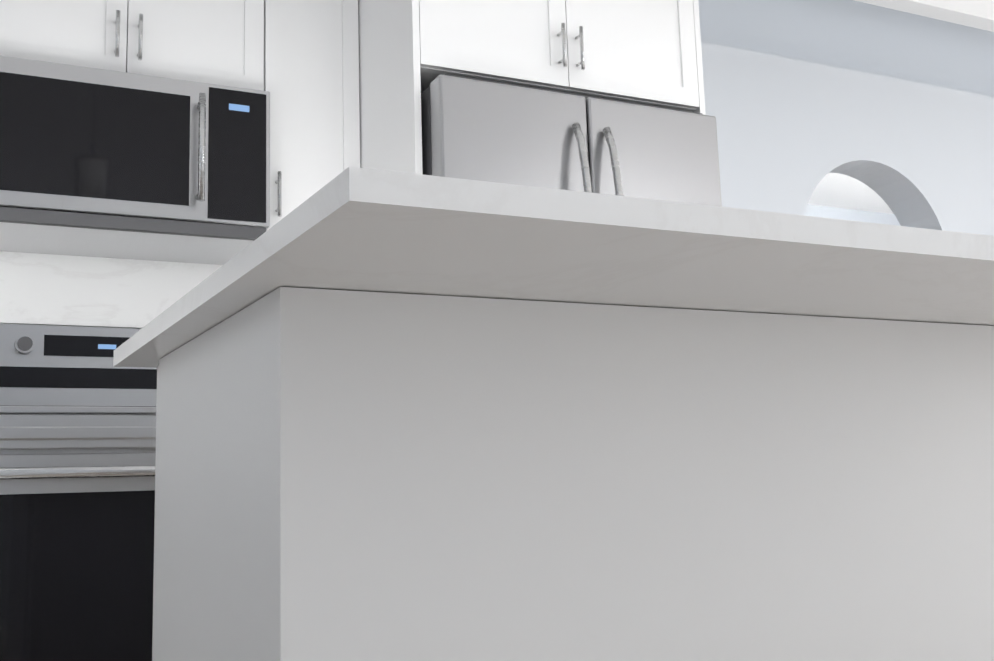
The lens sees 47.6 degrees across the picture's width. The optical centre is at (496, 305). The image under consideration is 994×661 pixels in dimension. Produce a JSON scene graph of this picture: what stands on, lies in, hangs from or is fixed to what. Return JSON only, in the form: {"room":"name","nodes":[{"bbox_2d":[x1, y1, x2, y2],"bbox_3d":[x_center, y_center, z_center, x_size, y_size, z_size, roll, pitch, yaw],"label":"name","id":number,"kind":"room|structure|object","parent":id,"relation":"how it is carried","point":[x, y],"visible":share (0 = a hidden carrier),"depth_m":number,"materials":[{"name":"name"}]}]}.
{"room":"kitchen","nodes":[
{"label":"kitchen","id":0,"kind":"room"},
{"bbox_2d":[698,0,993,235],"bbox_3d":[1.113,-0.447,4.770,8.780,3.750,0.456,3,-10,-27],"label":"wall","id":1,"kind":"structure","parent":0,"point":[787,141],"depth_m":4.97,"materials":[{"name":"white paint"}]},
{"bbox_2d":[0,0,3,55],"bbox_3d":[-1.694,-0.711,2.898,0.734,1.004,0.314,3,-10,-27],"label":"upper cabinet","id":2,"kind":"object","parent":1,"relation":"attached to","point":[1,1],"depth_m":2.94,"materials":[{"name":"white wood"}]},
{"bbox_2d":[0,251,222,327],"bbox_3d":[-1.310,-0.123,3.181,1.730,0.910,0.012,3,-10,-27],"label":"backsplash","id":3,"kind":"structure","parent":1,"relation":"attached to","point":[38,288],"depth_m":3.23,"materials":[{"name":"white stone"}]},
{"bbox_2d":[4,0,271,99],"bbox_3d":[-1.087,-0.884,3.245,0.762,0.590,0.314,3,-10,-27],"label":"upper cabinet","id":4,"kind":"object","parent":1,"relation":"attached to","point":[219,42],"depth_m":3.12,"materials":[{"name":"white wood"}]},
{"bbox_2d":[0,55,269,264],"bbox_3d":[-1.042,-0.384,3.108,0.757,0.426,0.438,3,-10,-27],"label":"microwave","id":5,"kind":"object","parent":4,"relation":"attached to","point":[97,162],"visible":0.96,"depth_m":2.98,"materials":[{"name":"silver metal"}]},
{"bbox_2d":[267,0,359,229],"bbox_3d":[-0.638,-0.657,3.438,0.347,1.004,0.314,3,-10,-27],"label":"upper cabinet","id":6,"kind":"object","parent":1,"relation":"attached to","point":[298,60],"depth_m":3.31,"materials":[{"name":"white wood"}]},
{"bbox_2d":[808,173,893,213],"bbox_3d":[1.753,-0.761,6.187,3.900,0.060,1.344,3,-10,-27],"label":"ceiling","id":7,"kind":"structure","parent":0,"point":[836,190],"depth_m":6.71,"materials":[{"name":"white paint"}]},
{"bbox_2d":[804,204,900,225],"bbox_3d":[1.508,0.533,6.536,3.900,2.364,0.100,3,-10,-27],"label":"wall","id":8,"kind":"structure","parent":0,"point":[848,214],"depth_m":7.03,"materials":[{"name":"white paint"}]},
{"bbox_3d":[1.827,1.222,3.181,8.960,0.100,5.950,3,-10,-27],"label":"floor","id":9,"kind":"structure","parent":0,"visible":0},
{"bbox_2d":[0,323,156,660],"bbox_3d":[-0.949,0.600,2.825,0.758,1.187,0.707,3,-10,-27],"label":"range","id":10,"kind":"object","parent":9,"relation":"on","point":[77,454],"visible":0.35,"depth_m":2.54,"materials":[{"name":"silver metal"}]},
{"bbox_2d":[358,0,705,173],"bbox_3d":[0.073,0.007,3.437,1.080,2.489,0.783,3,-10,-27],"label":"cabinet","id":11,"kind":"object","parent":9,"relation":"on","point":[646,52],"visible":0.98,"depth_m":3.24,"materials":[{"name":"white wood"}]},
{"bbox_2d":[141,287,993,660],"bbox_3d":[0.652,0.535,1.866,2.274,0.904,0.700,3,-10,-27],"label":"kitchen island","id":12,"kind":"object","parent":9,"relation":"on","point":[413,417],"depth_m":1.27,"materials":[{"name":"white wood"}]},
{"bbox_2d":[113,167,993,366],"bbox_3d":[0.706,0.052,1.808,2.370,0.025,1.064,3,-10,-27],"label":"island countertop","id":13,"kind":"structure","parent":12,"relation":"on","point":[366,229],"depth_m":1.04,"materials":[{"name":"white stone"}]},
{"bbox_2d":[421,74,721,206],"bbox_3d":[0.118,0.341,3.320,0.905,1.791,0.868,3,-10,-27],"label":"fridge","id":14,"kind":"object","parent":9,"relation":"on","point":[482,130],"visible":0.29,"depth_m":3.08,"materials":[{"name":"grey metal"}]}
]}

